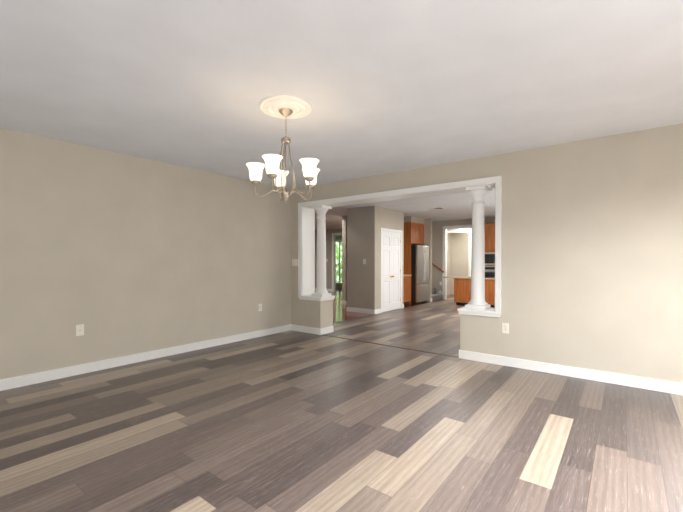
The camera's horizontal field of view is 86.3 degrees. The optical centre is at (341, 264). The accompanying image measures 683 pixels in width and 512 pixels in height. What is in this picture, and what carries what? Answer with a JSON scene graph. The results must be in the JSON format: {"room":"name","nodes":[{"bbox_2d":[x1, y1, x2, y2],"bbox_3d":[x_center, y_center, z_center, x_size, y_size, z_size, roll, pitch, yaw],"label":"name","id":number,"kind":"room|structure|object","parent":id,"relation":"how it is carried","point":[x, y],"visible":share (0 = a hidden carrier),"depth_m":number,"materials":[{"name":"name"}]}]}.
{"room":"empty dining room","nodes":[
{"label":"empty dining room","id":0,"kind":"room"},
{"bbox_2d":[0,128,290,379],"bbox_3d":[-3.789,-0.052,3.596,0.120,2.740,9.000,1,1,38],"label":"wall","id":1,"kind":"structure","parent":0,"point":[116,254],"depth_m":4.73,"materials":[{"name":"paint"}]},
{"bbox_2d":[76,324,83,335],"bbox_3d":[-3.124,0.783,4.355,0.010,0.133,0.083,1,1,38],"label":"electrical outlet","id":2,"kind":"object","parent":1,"relation":"attached to","point":[79,330],"visible":1,"depth_m":4.36,"materials":[{"name":"white plastic"}]},
{"bbox_2d":[336,235,341,287],"bbox_3d":[1.076,-0.211,17.515,8.500,2.740,0.120,1,1,38],"label":"wall","id":3,"kind":"structure","parent":0,"point":[338,237],"depth_m":18.37,"materials":[{"name":"paint"}]},
{"bbox_2d":[336,240,341,284],"bbox_3d":[-0.092,-0.125,18.296,2.100,2.250,0.080,1,1,38],"label":"window","id":4,"kind":"structure","parent":3,"relation":"in","point":[338,262],"depth_m":18.30,"materials":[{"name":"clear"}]},
{"bbox_2d":[0,297,682,511],"bbox_3d":[3.840,1.349,5.287,10.120,0.100,21.000,1,1,38],"label":"floor","id":5,"kind":"structure","parent":0,"point":[291,421],"depth_m":2.87,"materials":[{"name":"wood"}]},
{"bbox_2d":[322,314,458,357],"bbox_3d":[1.250,1.276,7.157,3.185,0.004,2.780,1,1,38],"label":"threshold strip","id":6,"kind":"object","parent":5,"relation":"on","point":[389,345],"depth_m":5.81,"materials":[{"name":"brown"}]},
{"bbox_2d":[466,232,470,275],"bbox_3d":[4.810,-0.006,13.570,0.270,2.420,0.270,1,1,38],"label":"column","id":7,"kind":"structure","parent":5,"relation":"on","point":[469,256],"depth_m":13.51,"materials":[{"name":"white"}]},
{"bbox_2d":[455,280,494,307],"bbox_3d":[4.366,0.827,10.715,1.950,0.820,0.610,1,1,38],"label":"kitchen island","id":8,"kind":"object","parent":5,"relation":"on","point":[462,290],"depth_m":10.82,"materials":[{"name":"brown wood"}]},
{"bbox_2d":[443,276,494,279],"bbox_3d":[4.247,0.396,10.802,2.310,0.040,0.690,1,1,38],"label":"island countertop","id":9,"kind":"structure","parent":8,"relation":"on","point":[455,277],"depth_m":10.88,"materials":[{"name":"beige stone"}]},
{"bbox_2d":[484,223,494,276],"bbox_3d":[4.637,-0.028,11.569,0.820,2.510,0.663,1,1,38],"label":"tall cabinet","id":10,"kind":"object","parent":5,"relation":"on","point":[489,229],"visible":0.15,"depth_m":11.27,"materials":[{"name":"brown wood"}]},
{"bbox_2d":[0,0,682,229],"bbox_3d":[0.332,-1.532,7.976,19.000,0.120,21.000,1,1,38],"label":"ceiling","id":11,"kind":"structure","parent":0,"point":[384,86],"depth_m":2.77,"materials":[{"name":"paint"}]},
{"bbox_2d":[259,95,311,118],"bbox_3d":[-0.501,-1.401,3.283,0.470,0.034,0.470,1,1,38],"label":"ceiling medallion","id":12,"kind":"object","parent":11,"relation":"attached to","point":[273,105],"visible":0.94,"depth_m":3.21,"materials":[{"name":"white paint"}]},
{"bbox_2d":[246,108,319,203],"bbox_3d":[-0.482,-0.967,3.280,0.670,0.835,0.684,1,1,38],"label":"chandelier","id":13,"kind":"object","parent":12,"relation":"hanging from","point":[310,170],"visible":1,"depth_m":3.23,"materials":[{"name":"white glass"}]},
{"bbox_2d":[347,206,403,309],"bbox_3d":[0.965,-0.126,10.090,0.870,2.740,1.530,1,1,38],"label":"wall","id":14,"kind":"structure","parent":0,"point":[365,225],"depth_m":9.48,"materials":[{"name":"paint"}]},
{"bbox_2d":[380,228,401,312],"bbox_3d":[1.345,0.144,9.899,0.068,2.205,1.160,1,1,38],"label":"trim","id":15,"kind":"structure","parent":14,"relation":"attached to","point":[381,229],"depth_m":9.71,"materials":[{"name":"white wood"}]},
{"bbox_2d":[382,231,400,311],"bbox_3d":[1.365,0.179,9.884,0.103,2.122,1.022,1,1,38],"label":"pantry door","id":16,"kind":"structure","parent":14,"relation":"in","point":[391,271],"depth_m":9.87,"materials":[{"name":"white wood"}]},
{"bbox_2d":[342,215,431,301],"bbox_3d":[1.075,-0.163,13.339,13.620,2.740,11.640,1,1,38],"label":"wall","id":17,"kind":"structure","parent":0,"point":[427,223],"depth_m":11.43,"materials":[{"name":"paint"}]},
{"bbox_2d":[315,288,431,313],"bbox_3d":[-0.948,1.148,13.471,10.280,0.115,4.536,1,1,38],"label":"baseboard","id":18,"kind":"structure","parent":17,"relation":"attached to","point":[362,310],"depth_m":9.52,"materials":[{"name":"white wood"}]},
{"bbox_2d":[404,222,423,245],"bbox_3d":[2.217,-0.999,11.877,0.594,0.666,0.925,1,1,38],"label":"upper cabinet","id":19,"kind":"object","parent":17,"relation":"attached to","point":[413,233],"depth_m":11.46,"materials":[{"name":"brown wood"}]},
{"bbox_2d":[328,287,453,322],"bbox_3d":[-0.686,1.241,14.722,9.160,0.100,11.640,1,1,38],"label":"floor","id":20,"kind":"structure","parent":0,"point":[340,313],"depth_m":10.11,"materials":[{"name":"wood"}]},
{"bbox_2d":[404,278,410,304],"bbox_3d":[1.635,0.792,11.147,0.594,0.880,0.935,1,1,38],"label":"base cabinet","id":21,"kind":"object","parent":20,"relation":"on","point":[407,281],"depth_m":11.17,"materials":[{"name":"brown wood"}]},
{"bbox_2d":[411,245,429,303],"bbox_3d":[2.337,0.309,11.808,0.818,1.830,0.880,1,1,38],"label":"fridge","id":22,"kind":"object","parent":20,"relation":"on","point":[420,285],"visible":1,"depth_m":11.38,"materials":[{"name":"silver metal"}]},
{"bbox_2d":[432,288,442,300],"bbox_3d":[1.937,0.003,13.473,3.381,2.405,0.965,1,1,38],"label":"stairs","id":23,"kind":"structure","parent":20,"relation":"on","point":[435,297],"depth_m":12.59,"materials":[{"name":"carpet"}]},
{"bbox_2d":[315,218,494,292],"bbox_3d":[1.751,-0.175,14.308,13.500,2.740,0.120,1,1,38],"label":"wall","id":24,"kind":"structure","parent":0,"point":[437,245],"depth_m":13.00,"materials":[{"name":"paint"}]},
{"bbox_2d":[332,232,341,291],"bbox_3d":[0.027,-0.100,15.635,1.030,2.560,0.140,1,1,38],"label":"trim","id":25,"kind":"structure","parent":24,"relation":"attached to","point":[340,233],"depth_m":15.87,"materials":[{"name":"white wood"}]},
{"bbox_2d":[442,225,471,298],"bbox_3d":[4.029,-0.064,12.530,1.100,2.560,0.140,1,1,38],"label":"trim","id":26,"kind":"structure","parent":24,"relation":"attached to","point":[444,282],"depth_m":12.77,"materials":[{"name":"white wood"}]},
{"bbox_2d":[447,228,470,294],"bbox_3d":[5.900,-0.156,12.722,5.000,2.740,0.240,1,1,38],"label":"wall","id":27,"kind":"structure","parent":0,"point":[457,250],"depth_m":13.76,"materials":[{"name":"paint"}]},
{"bbox_2d":[291,123,682,383],"bbox_3d":[3.030,-0.059,4.228,10.120,2.740,0.360,1,1,38],"label":"wall","id":28,"kind":"structure","parent":0,"point":[592,256],"depth_m":4.20,"materials":[{"name":"paint"}]},
{"bbox_2d":[292,259,297,265],"bbox_3d":[-0.894,-0.041,7.037,0.189,0.133,0.014,1,1,38],"label":"light switch","id":29,"kind":"object","parent":28,"relation":"attached to","point":[294,262],"visible":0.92,"depth_m":7.04,"materials":[{"name":"white plastic"}]},
{"bbox_2d":[298,176,501,317],"bbox_3d":[0.743,-0.245,6.001,3.660,1.841,0.430,1,1,38],"label":"trim","id":30,"kind":"structure","parent":28,"relation":"attached to","point":[306,250],"depth_m":5.93,"materials":[{"name":"white wood"}]},
{"bbox_2d":[311,205,330,296],"bbox_3d":[-0.378,-0.252,6.871,0.270,1.685,0.270,1,1,38],"label":"column","id":31,"kind":"structure","parent":30,"relation":"on","point":[321,211],"depth_m":6.79,"materials":[{"name":"white"}]},
{"bbox_2d":[465,185,490,309],"bbox_3d":[1.908,-0.231,5.097,0.270,1.685,0.270,1,1,38],"label":"column","id":32,"kind":"structure","parent":30,"relation":"on","point":[477,301],"depth_m":5.02,"materials":[{"name":"white"}]},
{"bbox_2d":[502,323,508,333],"bbox_3d":[2.119,0.821,4.712,0.083,0.133,0.008,1,1,38],"label":"electrical outlet","id":33,"kind":"object","parent":28,"relation":"attached to","point":[505,327],"visible":1,"depth_m":4.71,"materials":[{"name":"white plastic"}]},
{"bbox_3d":[0.282,-0.017,0.589,10.240,2.740,9.480,1,1,38],"label":"wall","id":34,"kind":"structure","parent":0,"visible":0},
{"bbox_2d":[0,324,291,390],"bbox_3d":[-3.735,1.261,3.569,0.016,0.115,9.000,1,1,38],"label":"baseboard","id":35,"kind":"structure","parent":34,"relation":"attached to","point":[14,382],"depth_m":4.73,"materials":[{"name":"white wood"}]},
{"bbox_2d":[292,324,323,334],"bbox_3d":[-0.671,1.223,6.877,0.742,0.115,0.024,1,1,38],"label":"baseboard","id":36,"kind":"structure","parent":34,"relation":"attached to","point":[318,331],"depth_m":6.83,"materials":[{"name":"white wood"}]},
{"bbox_2d":[324,326,331,333],"bbox_3d":[-0.269,1.224,6.803,0.016,0.115,0.300,1,1,38],"label":"baseboard","id":37,"kind":"structure","parent":34,"relation":"attached to","point":[327,329],"depth_m":6.80,"materials":[{"name":"white wood"}]},
{"bbox_2d":[459,350,682,394],"bbox_3d":[4.277,1.267,3.041,6.676,0.115,0.020,1,1,38],"label":"baseboard","id":38,"kind":"structure","parent":34,"relation":"attached to","point":[576,372],"depth_m":4.21,"materials":[{"name":"white wood"}]}
]}

